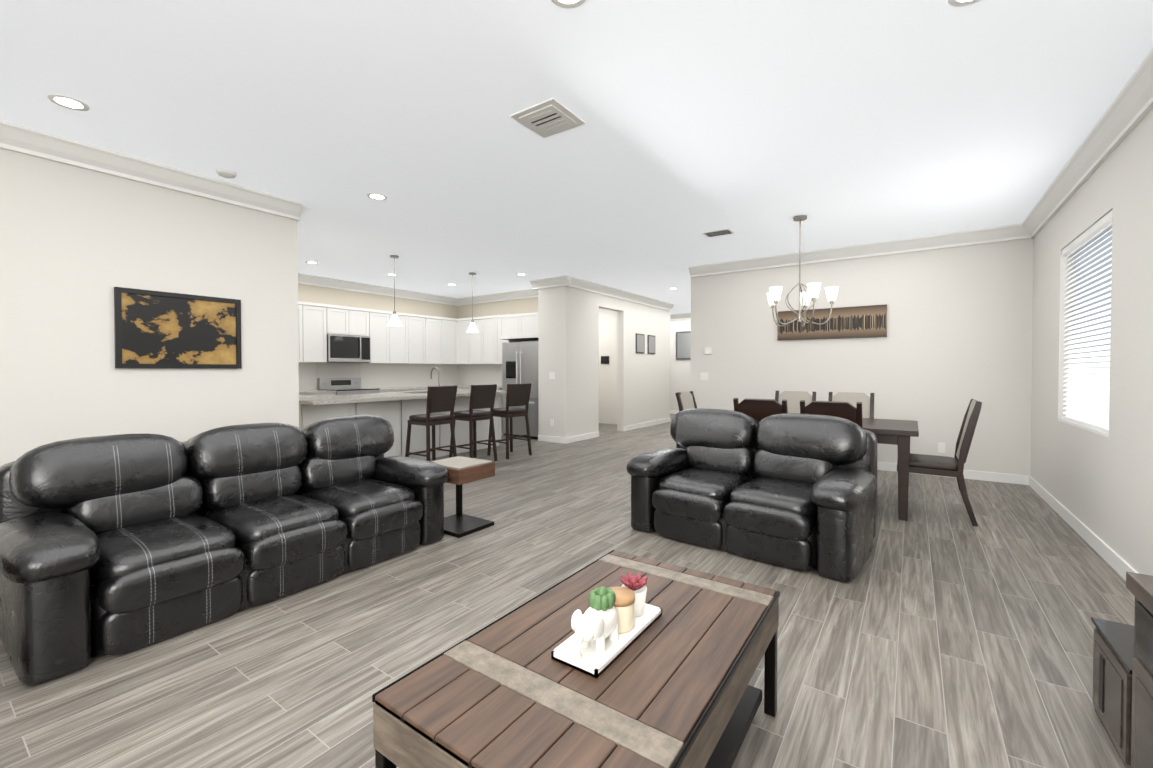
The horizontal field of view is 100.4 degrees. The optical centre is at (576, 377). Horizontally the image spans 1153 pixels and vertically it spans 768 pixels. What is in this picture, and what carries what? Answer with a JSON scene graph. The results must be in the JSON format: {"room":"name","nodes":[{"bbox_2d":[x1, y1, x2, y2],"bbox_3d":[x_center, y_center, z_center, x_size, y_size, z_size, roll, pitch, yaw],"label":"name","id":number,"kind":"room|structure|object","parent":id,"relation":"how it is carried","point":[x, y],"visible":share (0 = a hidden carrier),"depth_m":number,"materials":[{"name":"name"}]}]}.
{"room":"living room","nodes":[
{"label":"living room","id":0,"kind":"room"},
{"bbox_2d":[0,414,1134,767],"bbox_3d":[-0.026,1.214,6.331,10.210,0.100,16.300,1,1,35],"label":"floor","id":1,"kind":"structure","parent":0,"point":[938,630],"depth_m":2.21,"materials":[{"name":"grey wood"}]},
{"bbox_2d":[0,415,448,685],"bbox_3d":[-1.919,0.758,2.962,1.000,0.910,2.160,1,1,35],"label":"sofa","id":2,"kind":"object","parent":1,"relation":"on","point":[117,544],"visible":1,"depth_m":2.49,"materials":[{"name":"black leather"}]},
{"bbox_2d":[311,391,335,395],"bbox_3d":[-4.337,0.702,7.810,0.634,0.880,0.537,1,1,35],"label":"base cabinet","id":3,"kind":"object","parent":1,"relation":"on","point":[317,393],"depth_m":7.67,"materials":[{"name":"white wood"}]},
{"bbox_2d":[299,391,314,394],"bbox_3d":[-4.728,0.251,7.237,0.641,0.040,1.913,1,1,35],"label":"countertop","id":4,"kind":"structure","parent":3,"relation":"on","point":[300,392],"depth_m":7.50,"materials":[{"name":"grey stone"}]},
{"bbox_2d":[317,378,378,394],"bbox_3d":[-3.918,0.565,8.310,0.692,1.100,0.752,1,1,35],"label":"range","id":5,"kind":"object","parent":1,"relation":"on","point":[342,386],"visible":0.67,"depth_m":8.33,"materials":[{"name":"silver metal"}]},
{"bbox_2d":[379,391,406,392],"bbox_3d":[-3.591,0.687,8.876,0.634,0.880,0.532,1,1,35],"label":"base cabinet","id":6,"kind":"object","parent":1,"relation":"on","point":[379,391],"depth_m":8.66,"materials":[{"name":"white"}]},
{"bbox_2d":[361,383,458,390],"bbox_3d":[-3.064,0.216,9.617,0.641,0.040,2.363,1,1,35],"label":"countertop","id":7,"kind":"structure","parent":6,"relation":"on","point":[457,384],"depth_m":8.97,"materials":[{"name":"grey stone"}]},
{"bbox_2d":[299,395,500,459],"bbox_3d":[-2.467,0.715,6.883,0.768,0.880,3.180,1,1,35],"label":"kitchen island","id":8,"kind":"object","parent":1,"relation":"on","point":[396,410],"depth_m":6.54,"materials":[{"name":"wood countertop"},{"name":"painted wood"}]},
{"bbox_2d":[299,391,506,406],"bbox_3d":[-2.356,0.257,6.799,1.100,0.040,3.240,1,1,35],"label":"island countertop","id":9,"kind":"structure","parent":8,"relation":"on","point":[312,401],"depth_m":5.99,"materials":[{"name":"grey stone"}]},
{"bbox_2d":[407,387,426,391],"bbox_3d":[-3.338,0.682,9.239,0.634,0.880,0.590,1,1,35],"label":"base cabinet","id":10,"kind":"object","parent":1,"relation":"on","point":[420,388],"depth_m":9.22,"materials":[{"name":"white"}]},
{"bbox_2d":[405,385,456,460],"bbox_3d":[-1.829,0.637,6.057,0.484,1.066,0.464,1,1,35],"label":"bar stool","id":11,"kind":"object","parent":1,"relation":"on","point":[441,398],"visible":0.98,"depth_m":5.95,"materials":[{"name":"brown wood"}]},
{"bbox_2d":[431,456,494,537],"bbox_3d":[-0.943,0.939,3.856,0.430,0.522,0.380,1,1,35],"label":"side table","id":12,"kind":"object","parent":1,"relation":"on","point":[461,471],"visible":0.77,"depth_m":3.79,"materials":[{"name":"brown wood"}]},
{"bbox_2d":[449,384,497,460],"bbox_3d":[-1.415,0.629,6.597,0.484,1.066,0.464,1,1,38],"label":"bar stool","id":13,"kind":"object","parent":1,"relation":"on","point":[482,396],"visible":0.96,"depth_m":6.49,"materials":[{"name":"brown wood"}]},
{"bbox_2d":[496,387,503,434],"bbox_3d":[-1.486,0.677,9.576,0.469,0.880,0.634,1,1,35],"label":"base cabinet","id":14,"kind":"object","parent":1,"relation":"on","point":[498,388],"depth_m":9.23,"materials":[{"name":"white wood"}]},
{"bbox_2d":[487,383,531,458],"bbox_3d":[-0.983,0.623,7.075,0.484,1.066,0.464,1,1,43],"label":"bar stool","id":15,"kind":"object","parent":1,"relation":"on","point":[517,394],"visible":0.92,"depth_m":6.96,"materials":[{"name":"brown wood"}]},
{"bbox_2d":[502,341,538,438],"bbox_3d":[-0.887,0.228,9.114,0.915,1.770,0.662,1,1,35],"label":"fridge","id":16,"kind":"object","parent":1,"relation":"on","point":[519,362],"visible":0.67,"depth_m":8.85,"materials":[{"name":"silver metal"}]},
{"bbox_2d":[372,550,779,767],"bbox_3d":[0.117,1.010,1.481,0.708,0.450,1.180,1,1,35],"label":"coffee table","id":17,"kind":"object","parent":1,"relation":"on","point":[669,687],"visible":0.9,"depth_m":1.24,"materials":[{"name":"brown wood"}]},
{"bbox_2d":[551,603,661,677],"bbox_3d":[0.106,0.773,1.461,0.150,0.020,0.400,1,1,35],"label":"tray","id":18,"kind":"object","parent":17,"relation":"on","point":[592,662],"visible":0.5,"depth_m":1.36,"materials":[{"name":"white ceramic"}]},
{"bbox_2d":[571,587,617,658],"bbox_3d":[0.050,0.697,1.379,0.090,0.158,0.191,1,1,35],"label":"elephant","id":19,"kind":"object","parent":18,"relation":"on","point":[597,621],"visible":1,"depth_m":1.36},
{"bbox_2d":[610,586,634,632],"bbox_3d":[0.132,0.724,1.497,0.100,0.100,0.100,1,1,35],"label":"candle jar","id":20,"kind":"object","parent":18,"relation":"on","point":[624,602],"visible":0.58,"depth_m":1.46,"materials":[{"name":"beige"}]},
{"bbox_2d":[620,572,647,616],"bbox_3d":[0.189,0.714,1.579,0.093,0.119,0.093,1,1,35],"label":"planter pot","id":21,"kind":"object","parent":18,"relation":"on","point":[636,584],"visible":0.83,"depth_m":1.55,"materials":[{"name":"white ceramic"}]},
{"bbox_2d":[675,391,696,411],"bbox_3d":[1.469,0.677,5.460,0.569,1.010,0.460,1,1,35],"label":"dining chair","id":22,"kind":"object","parent":1,"relation":"on","point":[685,400],"visible":0.1,"depth_m":5.56,"materials":[{"name":"beige fabric"}]},
{"bbox_2d":[626,408,876,581],"bbox_3d":[1.288,0.738,3.623,1.640,0.931,1.000,1,1,40],"label":"loveseat","id":23,"kind":"object","parent":1,"relation":"on","point":[795,491],"visible":1,"depth_m":3.37,"materials":[{"name":"black leather"}]},
{"bbox_2d":[733,398,787,420],"bbox_3d":[1.747,0.692,4.419,0.460,1.010,0.569,1,1,35],"label":"dining chair","id":24,"kind":"object","parent":1,"relation":"on","point":[758,409],"visible":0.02,"depth_m":4.19,"materials":[{"name":"brown wood"}]},
{"bbox_2d":[775,391,815,413],"bbox_3d":[2.474,0.675,5.545,0.460,1.010,0.569,1,1,35],"label":"dining chair","id":25,"kind":"object","parent":1,"relation":"on","point":[793,398],"visible":0.06,"depth_m":5.72,"materials":[{"name":"beige fabric"}]},
{"bbox_2d":[800,400,862,428],"bbox_3d":[2.198,0.696,4.104,0.460,1.010,0.569,1,1,35],"label":"dining chair","id":26,"kind":"object","parent":1,"relation":"on","point":[848,411],"visible":0.04,"depth_m":3.85,"materials":[{"name":"brown wood"}]},
{"bbox_2d":[828,392,874,418],"bbox_3d":[2.949,0.680,5.213,0.460,1.010,0.569,1,1,35],"label":"dining chair","id":27,"kind":"object","parent":1,"relation":"on","point":[853,399],"visible":0.04,"depth_m":5.35,"materials":[{"name":"beige fabric"}]},
{"bbox_2d":[863,418,918,520],"bbox_3d":[2.327,0.806,4.814,1.780,0.760,1.000,1,1,35],"label":"dining table","id":28,"kind":"object","parent":1,"relation":"on","point":[899,433],"visible":0.33,"depth_m":4.02,"materials":[{"name":"brown wood"}]},
{"bbox_2d":[897,399,981,525],"bbox_3d":[3.133,0.695,4.176,0.569,1.010,0.460,1,1,35],"label":"dining chair","id":29,"kind":"object","parent":1,"relation":"on","point":[936,465],"visible":0.73,"depth_m":3.98,"materials":[{"name":"brown wood"}]},
{"bbox_2d":[1091,572,1152,767],"bbox_3d":[1.438,0.926,0.680,0.514,0.640,2.353,1,1,35],"label":"tv console","id":30,"kind":"object","parent":1,"relation":"on","point":[1123,680],"visible":1,"depth_m":1.49,"materials":[{"name":"brown wood"}]},
{"bbox_2d":[0,108,1152,575],"bbox_3d":[-0.026,-0.255,6.249,9.780,2.840,15.900,1,1,35],"label":"wall","id":31,"kind":"structure","parent":0,"point":[984,324],"depth_m":4.37,"materials":[{"name":"white paint"}]},
{"bbox_2d":[114,287,241,368],"bbox_3d":[-3.176,-0.370,3.879,0.026,0.600,0.810,1,1,35],"label":"framed map","id":32,"kind":"object","parent":31,"relation":"attached to","point":[156,329],"visible":0.98,"depth_m":3.84,"materials":[{"name":"black"}]},
{"bbox_2d":[298,301,309,362],"bbox_3d":[-4.625,-0.720,7.618,0.358,0.970,0.498,1,1,35],"label":"upper cabinet","id":33,"kind":"object","parent":31,"relation":"attached to","point":[303,321],"depth_m":7.68,"materials":[{"name":"white wood"}]},
{"bbox_2d":[306,302,329,362],"bbox_3d":[-4.422,-0.724,7.908,0.358,0.970,0.441,1,1,35],"label":"upper cabinet","id":34,"kind":"object","parent":31,"relation":"attached to","point":[319,314],"depth_m":7.88,"materials":[{"name":"white wood"}]},
{"bbox_2d":[330,305,353,335],"bbox_3d":[-4.169,-0.969,8.267,0.358,0.490,0.438,1,1,35],"label":"upper cabinet","id":35,"kind":"object","parent":31,"relation":"attached to","point":[341,317],"depth_m":8.20,"materials":[{"name":"white wood"}]},
{"bbox_2d":[327,334,370,361],"bbox_3d":[-4.041,-0.492,8.381,0.444,0.453,0.752,1,1,35],"label":"microwave","id":36,"kind":"object","parent":35,"relation":"attached to","point":[345,348],"visible":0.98,"depth_m":8.24,"materials":[{"name":"silver metal"}]},
{"bbox_2d":[354,307,369,336],"bbox_3d":[-3.984,-0.973,8.531,0.358,0.490,0.438,1,1,35],"label":"upper cabinet","id":37,"kind":"object","parent":31,"relation":"attached to","point":[361,316],"depth_m":8.49,"materials":[{"name":"white wood"}]},
{"bbox_2d":[359,309,393,363],"bbox_3d":[-3.725,-0.739,8.905,0.358,0.970,0.462,1,1,35],"label":"upper cabinet","id":38,"kind":"object","parent":31,"relation":"attached to","point":[382,335],"depth_m":8.82,"materials":[{"name":"white wood"}]},
{"bbox_2d":[394,313,413,363],"bbox_3d":[-3.510,-0.743,9.213,0.358,0.970,0.520,1,1,35],"label":"upper cabinet","id":39,"kind":"object","parent":31,"relation":"attached to","point":[403,339],"depth_m":9.20,"materials":[{"name":"white wood"}]},
{"bbox_2d":[410,314,429,363],"bbox_3d":[-3.278,-0.748,9.544,0.358,0.970,0.520,1,1,35],"label":"upper cabinet","id":40,"kind":"object","parent":31,"relation":"attached to","point":[418,339],"depth_m":9.53,"materials":[{"name":"white wood"}]},
{"bbox_2d":[430,317,437,363],"bbox_3d":[-3.047,-0.753,9.875,0.358,0.970,0.520,1,1,35],"label":"upper cabinet","id":41,"kind":"object","parent":31,"relation":"attached to","point":[433,320],"depth_m":9.78,"materials":[{"name":"white wood"}]},
{"bbox_2d":[438,317,457,364],"bbox_3d":[-2.813,-0.757,10.171,0.401,0.970,0.465,1,1,35],"label":"upper cabinet","id":42,"kind":"object","parent":31,"relation":"attached to","point":[447,327],"depth_m":10.07,"materials":[{"name":"white wood"}]},
{"bbox_2d":[458,318,469,364],"bbox_3d":[-2.304,-0.758,10.269,0.444,0.970,0.401,1,1,35],"label":"upper cabinet","id":43,"kind":"object","parent":31,"relation":"attached to","point":[463,323],"depth_m":10.14,"materials":[{"name":"white wood"}]},
{"bbox_2d":[470,317,481,363],"bbox_3d":[-2.000,-0.756,10.083,0.499,0.970,0.358,1,1,35],"label":"upper cabinet","id":44,"kind":"object","parent":31,"relation":"attached to","point":[475,338],"depth_m":9.91,"materials":[{"name":"white wood"}]},
{"bbox_2d":[482,315,497,363],"bbox_3d":[-1.686,-0.753,9.863,0.500,0.970,0.358,1,1,35],"label":"upper cabinet","id":45,"kind":"object","parent":31,"relation":"attached to","point":[489,325],"depth_m":9.69,"materials":[{"name":"white wood"}]},
{"bbox_2d":[498,341,520,363],"bbox_3d":[-1.395,-0.750,9.660,0.441,0.970,0.358,1,1,35],"label":"upper cabinet","id":46,"kind":"object","parent":31,"relation":"attached to","point":[499,342],"depth_m":9.53,"materials":[{"name":"white wood"}]},
{"bbox_2d":[498,313,521,340],"bbox_3d":[-1.064,-0.949,9.254,0.558,0.460,0.638,1,1,35],"label":"upper cabinet","id":47,"kind":"object","parent":31,"relation":"attached to","point":[509,325],"depth_m":9.01,"materials":[{"name":"white wood"}]},
{"bbox_2d":[522,312,537,340],"bbox_3d":[-0.698,-0.945,8.999,0.564,0.460,0.638,1,1,35],"label":"upper cabinet","id":48,"kind":"object","parent":31,"relation":"attached to","point":[529,321],"depth_m":8.73,"materials":[{"name":"white wood"}]},
{"bbox_2d":[549,372,554,378],"bbox_3d":[-0.424,-0.026,8.354,0.120,0.120,0.006,1,1,35],"label":"switch plate","id":49,"kind":"object","parent":31,"relation":"attached to","point":[551,374],"depth_m":8.35,"materials":[{"name":"white plastic"}]},
{"bbox_2d":[0,49,1152,319],"bbox_3d":[-0.055,-1.600,6.249,9.410,0.150,15.600,1,1,35],"label":"crown molding","id":50,"kind":"structure","parent":31,"relation":"attached to","point":[1124,115],"depth_m":4.12,"materials":[{"name":"white wood"}]},
{"bbox_2d":[601,356,608,363],"bbox_3d":[0.669,-0.398,11.238,0.220,0.180,0.018,1,1,35],"label":"keypad","id":51,"kind":"object","parent":31,"relation":"attached to","point":[604,359],"visible":0.86,"depth_m":11.23,"materials":[{"name":"black plastic"}]},
{"bbox_2d":[636,333,644,353],"bbox_3d":[1.379,-0.725,10.396,0.020,0.420,0.380,1,1,35],"label":"framed picture","id":52,"kind":"object","parent":31,"relation":"attached to","point":[640,343],"visible":0.96,"depth_m":10.38,"materials":[{"name":"grey"}]},
{"bbox_2d":[648,335,654,353],"bbox_3d":[1.694,-0.732,10.847,0.020,0.420,0.360,1,1,35],"label":"framed picture","id":53,"kind":"object","parent":31,"relation":"attached to","point":[651,344],"visible":0.93,"depth_m":10.82,"materials":[{"name":"grey"}]},
{"bbox_2d":[676,331,690,359],"bbox_3d":[3.068,-0.892,13.572,0.550,0.800,0.031,1,1,35],"label":"framed picture","id":54,"kind":"object","parent":31,"relation":"attached to","point":[683,345],"visible":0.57,"depth_m":13.58,"materials":[{"name":"silver metal"}]},
{"bbox_2d":[700,372,707,379],"bbox_3d":[1.948,-0.011,7.331,0.120,0.120,0.006,1,1,35],"label":"switch plate","id":55,"kind":"object","parent":31,"relation":"attached to","point":[703,375],"depth_m":7.33,"materials":[{"name":"white plastic"}]},
{"bbox_2d":[705,347,710,353],"bbox_3d":[1.993,-0.400,7.286,0.100,0.100,0.018,1,1,35],"label":"switch plate","id":56,"kind":"object","parent":31,"relation":"attached to","point":[707,349],"depth_m":7.28,"materials":[{"name":"white plastic"}]},
{"bbox_2d":[777,304,886,339],"bbox_3d":[3.333,-0.706,6.335,1.280,0.400,0.033,1,1,35],"label":"framed picture","id":57,"kind":"object","parent":31,"relation":"attached to","point":[858,322],"visible":0.79,"depth_m":6.26},
{"bbox_2d":[538,410,1137,580],"bbox_3d":[0.191,1.117,6.117,8.810,0.100,15.600,1,1,35],"label":"baseboard","id":58,"kind":"structure","parent":31,"relation":"attached to","point":[1117,563],"depth_m":4.96,"materials":[{"name":"white wood"}]},
{"bbox_2d":[938,442,944,452],"bbox_3d":[4.320,0.833,5.684,0.070,0.120,0.006,1,1,35],"label":"switch plate","id":59,"kind":"object","parent":31,"relation":"attached to","point":[941,445],"depth_m":5.68,"materials":[{"name":"white plastic"}]},
{"bbox_2d":[1058,210,1111,437],"bbox_3d":[3.971,-0.362,3.666,0.170,1.511,1.350,1,1,35],"label":"window blind","id":60,"kind":"object","parent":31,"relation":"attached to","point":[1087,385],"visible":0.69,"depth_m":3.70,"materials":[{"name":"grey plastic"}]},
{"bbox_2d":[0,0,1152,314],"bbox_3d":[-0.026,-1.726,6.288,10.210,0.100,16.300,1,1,35],"label":"ceiling","id":61,"kind":"structure","parent":0,"point":[756,126],"depth_m":2.97,"materials":[{"name":"white paint"}]},
{"bbox_2d":[47,94,89,110],"bbox_3d":[-3.003,-1.622,2.843,0.176,0.005,0.176,1,1,35],"label":"recessed light","id":62,"kind":"object","parent":61,"relation":"in","point":[68,102],"visible":1,"depth_m":2.84,"materials":[{"name":"white"}]},
{"bbox_2d":[216,168,235,177],"bbox_3d":[-2.790,-1.622,3.829,0.130,0.034,0.130,1,1,35],"label":"smoke detector","id":63,"kind":"object","parent":61,"relation":"attached to","point":[225,173],"visible":1,"depth_m":3.80,"materials":[{"name":"white plastic"}]},
{"bbox_2d":[305,261,318,263],"bbox_3d":[-3.897,-1.684,7.079,0.176,0.005,0.176,1,1,35],"label":"recessed light","id":64,"kind":"object","parent":61,"relation":"in","point":[309,262],"visible":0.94,"depth_m":7.07,"materials":[{"name":"white"}]},
{"bbox_2d":[367,193,386,199],"bbox_3d":[-1.818,-1.644,4.381,0.176,0.005,0.176,1,1,35],"label":"recessed light","id":65,"kind":"object","parent":61,"relation":"in","point":[376,196],"visible":1,"depth_m":4.38,"materials":[{"name":"white"}]},
{"bbox_2d":[387,255,401,326],"bbox_3d":[-2.522,-1.195,6.662,0.210,0.968,0.210,1,1,35],"label":"pendant light","id":66,"kind":"object","parent":61,"relation":"hanging from","point":[394,321],"visible":1,"depth_m":6.64,"materials":[{"name":"white glass"}]},
{"bbox_2d":[466,272,478,332],"bbox_3d":[-1.697,-1.212,7.842,0.210,0.968,0.210,1,1,35],"label":"pendant light","id":67,"kind":"object","parent":61,"relation":"hanging from","point":[472,328],"visible":1,"depth_m":7.83,"materials":[{"name":"silver metal"}]},
{"bbox_2d":[510,98,585,137],"bbox_3d":[-0.178,-1.619,3.027,0.340,0.016,0.340,1,1,35],"label":"ceiling vent","id":68,"kind":"object","parent":61,"relation":"in","point":[548,117],"visible":1,"depth_m":2.99,"materials":[{"name":"white metal"}]},
{"bbox_2d":[551,0,585,8],"bbox_3d":[-0.034,-1.610,2.012,0.176,0.005,0.176,1,1,35],"label":"recessed light","id":69,"kind":"object","parent":61,"relation":"in","point":[568,4],"visible":1,"depth_m":2.07,"materials":[{"name":"white"}]},
{"bbox_2d":[703,228,733,236],"bbox_3d":[1.634,-1.658,5.531,0.300,0.012,0.200,1,1,35],"label":"ceiling vent","id":70,"kind":"object","parent":61,"relation":"in","point":[719,232],"visible":1,"depth_m":5.51,"materials":[{"name":"white metal"}]},
{"bbox_2d":[767,215,838,326],"bbox_3d":[2.326,-1.096,4.991,0.699,1.118,0.673,1,1,35],"label":"chandelier","id":71,"kind":"object","parent":61,"relation":"hanging from","point":[773,294],"visible":1,"depth_m":4.90,"materials":[{"name":"white glass"}]},
{"bbox_2d":[947,0,979,6],"bbox_3d":[1.655,-1.610,2.002,0.176,0.005,0.176,1,1,35],"label":"recessed light","id":72,"kind":"object","parent":61,"relation":"in","point":[957,3],"visible":1,"depth_m":2.06,"materials":[{"name":"white"}]}
]}

